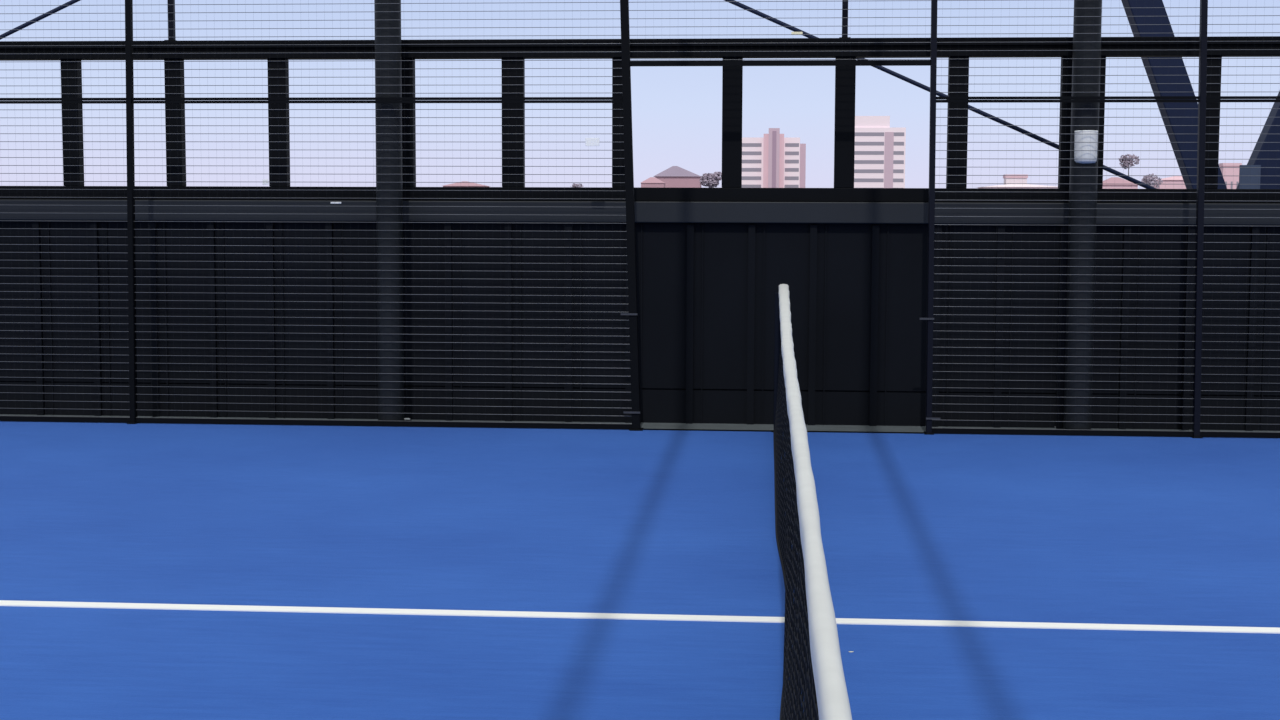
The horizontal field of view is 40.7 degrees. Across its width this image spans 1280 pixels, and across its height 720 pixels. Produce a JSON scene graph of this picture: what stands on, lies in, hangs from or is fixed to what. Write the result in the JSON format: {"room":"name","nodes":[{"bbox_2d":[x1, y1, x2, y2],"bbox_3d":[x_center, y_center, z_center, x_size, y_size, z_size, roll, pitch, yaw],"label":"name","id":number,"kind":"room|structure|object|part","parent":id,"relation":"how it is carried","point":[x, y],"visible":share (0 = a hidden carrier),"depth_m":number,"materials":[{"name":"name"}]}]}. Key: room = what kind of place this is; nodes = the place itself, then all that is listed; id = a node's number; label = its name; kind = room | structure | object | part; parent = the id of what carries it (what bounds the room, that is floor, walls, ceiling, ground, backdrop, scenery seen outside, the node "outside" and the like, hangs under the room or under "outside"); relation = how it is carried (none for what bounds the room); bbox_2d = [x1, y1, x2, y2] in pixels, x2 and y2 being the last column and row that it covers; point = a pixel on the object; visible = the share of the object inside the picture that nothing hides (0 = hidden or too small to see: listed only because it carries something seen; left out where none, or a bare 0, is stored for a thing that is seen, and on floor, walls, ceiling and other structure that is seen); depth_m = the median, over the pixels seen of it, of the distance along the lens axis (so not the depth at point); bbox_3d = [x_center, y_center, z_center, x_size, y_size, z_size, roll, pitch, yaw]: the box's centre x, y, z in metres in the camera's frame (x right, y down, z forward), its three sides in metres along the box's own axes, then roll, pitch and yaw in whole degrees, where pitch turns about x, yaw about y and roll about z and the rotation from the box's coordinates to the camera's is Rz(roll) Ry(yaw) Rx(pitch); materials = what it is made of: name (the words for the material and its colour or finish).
{"room":"sports hall","nodes":[
{"label":"sports hall","id":0,"kind":"room"},
{"bbox_2d":[0,421,1279,719],"bbox_3d":[0.313,1.096,3.444,24.000,0.060,14.705,1,5,4],"label":"floor","id":1,"kind":"structure","parent":0,"point":[1139,530],"depth_m":6.55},
{"bbox_2d":[125,0,136,423],"bbox_3d":[-3.221,-1.146,10.900,0.080,3.112,0.090,1,5,4],"label":"fence post","id":2,"kind":"object","parent":1,"relation":"on","point":[128,3],"visible":1,"depth_m":10.90,"materials":[{"name":"black metal"}]},
{"bbox_2d":[0,0,125,100],"bbox_3d":[-4.258,-2.160,10.893,2.090,1.034,0.024,1,5,4],"label":"wire fence","id":3,"kind":"object","parent":2,"relation":"attached to","point":[58,13],"visible":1,"depth_m":10.86,"materials":[{"name":"black metal"}]},
{"bbox_3d":[-4.265,-1.652,10.937,2.079,0.016,0.024,1,5,4],"label":"rail","id":4,"kind":"part","parent":3,"relation":"part of","materials":[{"name":"black metal"}]},
{"bbox_2d":[0,101,129,422],"bbox_3d":[-4.268,-0.626,11.024,2.079,2.038,0.024,1,5,4],"label":"wire fence","id":5,"kind":"object","parent":2,"relation":"attached to","point":[2,418],"visible":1,"depth_m":10.94,"materials":[{"name":"black metal"}]},
{"bbox_3d":[-4.265,-1.633,10.938,2.079,0.016,0.024,1,5,4],"label":"rail","id":6,"kind":"part","parent":5,"relation":"part of","materials":[{"name":"black metal"}]},
{"bbox_3d":[-4.282,0.375,11.110,2.059,0.030,0.024,1,5,4],"label":"rail","id":7,"kind":"part","parent":5,"relation":"part of","materials":[{"name":"black metal"}]},
{"bbox_2d":[620,0,643,430],"bbox_3d":[-0.059,-1.114,10.660,0.170,3.114,0.090,1,5,4],"label":"fence post","id":8,"kind":"object","parent":1,"relation":"on","point":[624,4],"visible":1,"depth_m":10.66,"materials":[{"name":"black metal"}]},
{"bbox_2d":[132,0,622,100],"bbox_3d":[-1.647,-2.133,10.695,3.096,1.034,0.024,1,5,4],"label":"wire fence","id":9,"kind":"object","parent":8,"relation":"attached to","point":[572,2],"visible":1,"depth_m":10.70,"materials":[{"name":"black metal"}]},
{"bbox_3d":[-1.649,-1.626,10.738,3.096,0.016,0.024,1,5,4],"label":"rail","id":10,"kind":"part","parent":9,"relation":"part of","materials":[{"name":"black metal"}]},
{"bbox_2d":[132,100,631,428],"bbox_3d":[-1.631,-0.599,10.824,3.181,2.038,0.024,1,5,4],"label":"wire fence","id":11,"kind":"object","parent":8,"relation":"attached to","point":[144,419],"visible":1,"depth_m":10.82,"materials":[{"name":"black metal"}]},
{"bbox_3d":[-1.649,-1.607,10.740,3.096,0.016,0.024,1,5,4],"label":"rail","id":12,"kind":"part","parent":11,"relation":"part of","materials":[{"name":"black metal"}]},
{"bbox_3d":[-1.634,0.402,10.909,3.181,0.030,0.024,1,5,4],"label":"rail","id":13,"kind":"part","parent":11,"relation":"part of","materials":[{"name":"black metal"}]},
{"bbox_2d":[585,138,598,145],"bbox_3d":[-0.293,-1.346,10.650,0.087,0.050,0.003,1,5,4],"label":"tag","id":14,"kind":"object","parent":11,"relation":"attached to","point":[588,141],"visible":1,"depth_m":10.65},
{"bbox_3d":[-0.022,0.433,10.789,0.085,0.008,0.090,1,5,4],"label":"plate","id":15,"kind":"part","parent":8,"relation":"part of","materials":[{"name":"black paint"}]},
{"bbox_2d":[629,0,930,65],"bbox_3d":[0.840,-2.209,10.497,1.852,0.830,0.024,1,5,4],"label":"wire fence","id":16,"kind":"object","parent":8,"relation":"attached to","point":[710,62],"visible":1,"depth_m":10.51,"materials":[{"name":"black metal"}]},
{"bbox_3d":[0.851,-1.812,10.530,1.826,0.033,0.024,1,5,4],"label":"rail","id":17,"kind":"part","parent":16,"relation":"part of","materials":[{"name":"black metal"}]},
{"bbox_2d":[791,32,802,34],"bbox_3d":[0.955,-1.989,10.499,0.068,0.016,0.003,1,5,4],"label":"tag","id":18,"kind":"object","parent":16,"relation":"attached to","point":[792,33],"visible":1,"depth_m":10.50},
{"bbox_2d":[0,600,1279,633],"bbox_3d":[0.491,0.867,5.753,18.000,0.004,0.068,1,5,4],"label":"court line","id":19,"kind":"object","parent":1,"relation":"on","point":[1135,627],"visible":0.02,"depth_m":5.79,"materials":[{"name":"white paint"}]},
{"bbox_2d":[0,414,1279,431],"bbox_3d":[0.903,0.442,11.134,24.000,0.058,0.774,1,5,4],"label":"kerb","id":20,"kind":"object","parent":1,"relation":"on","point":[867,428],"depth_m":10.99,"materials":[{"name":"grey concrete"}]},
{"bbox_2d":[374,0,411,420],"bbox_3d":[-1.583,-1.832,10.859,0.220,4.502,0.205,1,5,4],"label":"steel column","id":21,"kind":"structure","parent":20,"relation":"on","point":[390,341],"depth_m":10.86,"materials":[{"name":"black metal"}]},
{"bbox_2d":[1063,0,1101,429],"bbox_3d":[2.723,-1.788,10.532,0.220,4.502,0.205,1,5,4],"label":"steel column","id":22,"kind":"structure","parent":20,"relation":"on","point":[1074,375],"depth_m":10.55,"materials":[{"name":"black metal"}]},
{"bbox_2d":[1074,130,1097,163],"bbox_3d":[2.717,-1.296,10.512,0.141,0.199,0.141,1,5,4],"label":"housing","id":23,"kind":"object","parent":22,"relation":"attached to","point":[1085,157],"visible":1,"depth_m":10.46,"materials":[{"name":"white plastic"}]},
{"bbox_3d":[2.717,-1.392,10.504,0.141,0.007,0.141,1,5,4],"label":"lid","id":24,"kind":"part","parent":23,"relation":"part of","materials":[{"name":"white plastic"}]},
{"bbox_2d":[771,293,780,431],"bbox_3d":[0.862,0.015,10.680,0.090,0.865,0.044,1,5,4],"label":"net post","id":25,"kind":"object","parent":1,"relation":"on","point":[777,311],"visible":0.38,"depth_m":10.65,"materials":[{"name":"metal"}]},
{"bbox_2d":[773,284,851,719],"bbox_3d":[0.492,0.409,5.719,0.084,0.917,9.933,1,5,4],"label":"net","id":26,"kind":"object","parent":25,"relation":"attached to","point":[812,665],"visible":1,"depth_m":3.09,"materials":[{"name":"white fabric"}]},
{"bbox_2d":[644,429,923,433],"bbox_3d":[0.887,0.442,10.729,1.733,0.006,0.028,1,5,4],"label":"threshold strip","id":27,"kind":"object","parent":1,"relation":"on","point":[644,429],"visible":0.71,"depth_m":10.72,"materials":[{"name":"black paint"}]},
{"bbox_2d":[920,0,939,434],"bbox_3d":[1.786,-1.095,10.520,0.137,3.112,0.090,1,5,4],"label":"fence post","id":28,"kind":"object","parent":1,"relation":"on","point":[933,54],"visible":1,"depth_m":10.52,"materials":[{"name":"black metal"}]},
{"bbox_2d":[932,99,1198,436],"bbox_3d":[2.586,-0.556,10.504,1.589,2.038,0.024,1,5,4],"label":"wire fence","id":29,"kind":"object","parent":28,"relation":"attached to","point":[959,430],"visible":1,"depth_m":10.50,"materials":[{"name":"black metal"}]},
{"bbox_3d":[2.588,0.445,10.589,1.579,0.030,0.024,1,5,4],"label":"rail","id":30,"kind":"part","parent":29,"relation":"part of","materials":[{"name":"black metal"}]},
{"bbox_3d":[2.577,-1.564,10.419,1.563,0.016,0.024,1,5,4],"label":"rail","id":31,"kind":"part","parent":29,"relation":"part of","materials":[{"name":"black metal"}]},
{"bbox_2d":[936,0,1200,99],"bbox_3d":[2.576,-2.090,10.374,1.568,1.034,0.024,1,5,4],"label":"wire fence","id":32,"kind":"object","parent":28,"relation":"attached to","point":[1187,7],"visible":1,"depth_m":10.39,"materials":[{"name":"black metal"}]},
{"bbox_3d":[2.577,-1.583,10.418,1.563,0.016,0.024,1,5,4],"label":"rail","id":33,"kind":"part","parent":32,"relation":"part of","materials":[{"name":"black metal"}]},
{"bbox_2d":[1191,0,1207,437],"bbox_3d":[3.384,-1.079,10.398,0.092,3.112,0.090,1,5,4],"label":"fence post","id":34,"kind":"object","parent":1,"relation":"on","point":[1203,3],"visible":1,"depth_m":10.40,"materials":[{"name":"black metal"}]},
{"bbox_2d":[1200,99,1279,437],"bbox_3d":[4.426,-0.537,10.365,2.078,2.038,0.024,1,5,4],"label":"wire fence","id":35,"kind":"object","parent":34,"relation":"attached to","point":[1202,433],"visible":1,"depth_m":10.43,"materials":[{"name":"black metal"}]},
{"bbox_3d":[4.435,0.464,10.449,2.051,0.030,0.024,1,5,4],"label":"rail","id":36,"kind":"part","parent":35,"relation":"part of","materials":[{"name":"black metal"}]},
{"bbox_3d":[4.429,-1.545,10.278,2.078,0.016,0.024,1,5,4],"label":"rail","id":37,"kind":"part","parent":35,"relation":"part of","materials":[{"name":"black metal"}]},
{"bbox_2d":[1206,0,1279,98],"bbox_3d":[4.425,-2.071,10.234,2.091,1.034,0.024,1,5,4],"label":"wire fence","id":38,"kind":"object","parent":34,"relation":"attached to","point":[1244,96],"visible":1,"depth_m":10.32,"materials":[{"name":"grey metal"}]},
{"bbox_3d":[4.429,-1.564,10.277,2.078,0.016,0.024,1,5,4],"label":"rail","id":39,"kind":"part","parent":38,"relation":"part of","materials":[{"name":"black metal"}]},
{"bbox_2d":[0,220,1279,430],"bbox_3d":[0.908,-0.220,11.109,18.000,1.320,0.150,1,5,4],"label":"wall","id":40,"kind":"structure","parent":0,"point":[706,292],"depth_m":11.13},
{"bbox_2d":[0,199,1279,224],"bbox_3d":[0.909,-0.942,11.023,18.000,0.134,0.160,1,5,4],"label":"trim","id":41,"kind":"structure","parent":40,"relation":"on","point":[267,210],"depth_m":11.00,"materials":[{"name":"black metal"}]},
{"bbox_2d":[0,186,1279,202],"bbox_3d":[0.912,-1.057,11.043,18.000,0.088,0.140,1,5,4],"label":"trim","id":42,"kind":"structure","parent":40,"relation":"attached to","point":[971,195],"depth_m":11.04,"materials":[{"name":"black paint"}]},
{"bbox_2d":[0,36,1279,188],"bbox_3d":[0.911,-1.566,10.970,18.000,0.938,0.120,1,5,4],"label":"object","id":43,"kind":"structure","parent":40,"relation":"in","point":[513,137],"depth_m":10.98,"materials":[{"name":"black paint"}]},
{"bbox_2d":[164,0,176,40],"bbox_3d":[-3.043,-3.043,11.147,0.070,1.948,0.090,1,5,4],"label":"upright post","id":44,"kind":"object","parent":43,"relation":"on","point":[171,8],"visible":1,"depth_m":11.20,"materials":[{"name":"black metal"}]},
{"bbox_2d":[839,0,850,37],"bbox_3d":[1.297,-2.999,10.818,0.070,1.948,0.090,1,5,4],"label":"upright post","id":45,"kind":"object","parent":43,"relation":"on","point":[844,2],"visible":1,"depth_m":10.87,"materials":[{"name":"black metal"}]},
{"label":"outside","id":46,"kind":"structure","parent":0,"visible":0},
{"bbox_3d":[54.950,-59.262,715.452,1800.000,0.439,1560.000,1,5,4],"label":"ground","id":47,"kind":"structure","parent":46,"visible":0},
{"bbox_2d":[0,0,79,39],"bbox_3d":[-6.498,-1.841,13.628,9.016,4.160,0.053,1,5,4],"label":"rod","id":48,"kind":"object","parent":47,"relation":"on","point":[71,2],"visible":1,"depth_m":13.41,"materials":[{"name":"blue paint"}]},
{"bbox_2d":[443,181,490,186],"bbox_3d":[-25.545,-23.339,254.041,6.521,5.912,5.313,1,5,4],"label":"house","id":49,"kind":"structure","parent":47,"relation":"on","point":[453,184],"depth_m":251.65,"materials":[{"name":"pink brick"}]},
{"bbox_2d":[570,183,581,186],"bbox_3d":[-7.705,-19.068,210.344,1.599,4.971,1.555,1,5,4],"label":"tree","id":50,"kind":"object","parent":47,"relation":"on","point":[573,184],"visible":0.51,"depth_m":209.80,"materials":[{"name":"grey plant"}]},
{"bbox_2d":[641,177,664,187],"bbox_3d":[1.744,-21.366,230.787,3.310,6.140,2.697,1,5,4],"label":"house","id":51,"kind":"structure","parent":47,"relation":"on","point":[654,182],"depth_m":229.47,"materials":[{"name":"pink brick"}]},
{"bbox_2d":[653,166,700,187],"bbox_3d":[5.375,-23.185,241.698,6.742,7.936,5.493,1,5,4],"label":"house","id":52,"kind":"structure","parent":47,"relation":"on","point":[674,176],"depth_m":239.13,"materials":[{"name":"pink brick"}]},
{"bbox_2d":[700,172,721,187],"bbox_3d":[8.268,-18.651,199.112,2.913,6.172,2.907,1,5,4],"label":"tree","id":53,"kind":"object","parent":47,"relation":"on","point":[712,180],"visible":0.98,"depth_m":198.00,"materials":[{"name":"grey plant"}]},
{"bbox_2d":[742,128,805,187],"bbox_3d":[46.993,-67.132,620.224,24.845,31.394,17.100,1,5,4],"label":"apartment tower","id":54,"kind":"structure","parent":47,"relation":"on","point":[772,160],"depth_m":614.08,"materials":[{"name":"pink concrete"}]},
{"bbox_2d":[854,116,905,187],"bbox_3d":[75.305,-62.411,559.560,20.175,32.520,14.120,1,5,4],"label":"apartment tower","id":55,"kind":"structure","parent":47,"relation":"on","point":[879,158],"depth_m":552.21,"materials":[{"name":"concrete"}]},
{"bbox_2d":[724,0,1156,188],"bbox_3d":[2.794,-1.746,12.923,9.308,4.160,0.053,1,5,4],"label":"rod","id":56,"kind":"object","parent":47,"relation":"on","point":[738,4],"visible":0.6,"depth_m":12.93,"materials":[{"name":"blue paint"}]},
{"bbox_2d":[1003,174,1027,184],"bbox_3d":[70.775,-30.554,325.694,4.200,8.806,3.422,1,5,4],"label":"house","id":57,"kind":"structure","parent":47,"relation":"on","point":[1007,179],"depth_m":323.83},
{"bbox_2d":[977,184,1057,188],"bbox_3d":[56.864,-23.559,259.736,11.811,5.990,9.624,1,5,4],"label":"house","id":58,"kind":"structure","parent":47,"relation":"on","point":[1006,185],"depth_m":255.43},
{"bbox_2d":[1102,177,1137,188],"bbox_3d":[40.775,-13.367,147.991,3.424,4.580,2.790,1,5,4],"label":"house","id":59,"kind":"structure","parent":47,"relation":"on","point":[1113,182],"depth_m":146.68,"materials":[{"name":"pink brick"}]},
{"bbox_2d":[1118,154,1139,174],"bbox_3d":[44.302,-15.240,156.405,1.958,6.906,1.785,1,5,4],"label":"tree","id":60,"kind":"object","parent":47,"relation":"on","point":[1127,161],"visible":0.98,"depth_m":155.81,"materials":[{"name":"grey plant"}]},
{"bbox_2d":[1141,173,1162,187],"bbox_3d":[57.850,-18.085,195.243,2.493,6.067,2.631,1,5,4],"label":"tree","id":61,"kind":"object","parent":47,"relation":"on","point":[1152,181],"visible":0.73,"depth_m":194.74,"materials":[{"name":"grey plant"}]},
{"bbox_2d":[1154,176,1185,188],"bbox_3d":[73.346,-21.846,236.221,5.736,6.700,4.674,1,5,4],"label":"house","id":62,"kind":"structure","parent":47,"relation":"on","point":[1175,182],"depth_m":234.05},
{"bbox_2d":[1121,0,1279,188],"bbox_3d":[5.496,-2.708,15.445,3.805,5.637,0.275,1,5,4],"label":"v-brace","id":63,"kind":"object","parent":47,"relation":"on","point":[1143,8],"visible":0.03,"depth_m":15.41,"materials":[{"name":"blue paint"}]},
{"bbox_3d":[4.485,-3.274,15.482,1.771,4.171,0.250,1,5,4],"label":"arm","id":64,"kind":"part","parent":63,"relation":"part of","materials":[{"name":"blue paint"}]},
{"bbox_3d":[5.446,-1.519,15.422,0.180,0.444,0.020,1,5,4],"label":"gusset plate","id":65,"kind":"part","parent":63,"relation":"part of","materials":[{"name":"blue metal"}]},
{"bbox_3d":[6.351,-3.308,15.336,2.097,4.418,0.250,1,5,4],"label":"arm","id":66,"kind":"part","parent":63,"relation":"part of","materials":[{"name":"blue paint"}]},
{"bbox_2d":[1219,163,1241,188],"bbox_3d":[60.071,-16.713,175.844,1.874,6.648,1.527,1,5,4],"label":"house","id":67,"kind":"structure","parent":47,"relation":"on","point":[1230,176],"depth_m":174.99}
]}

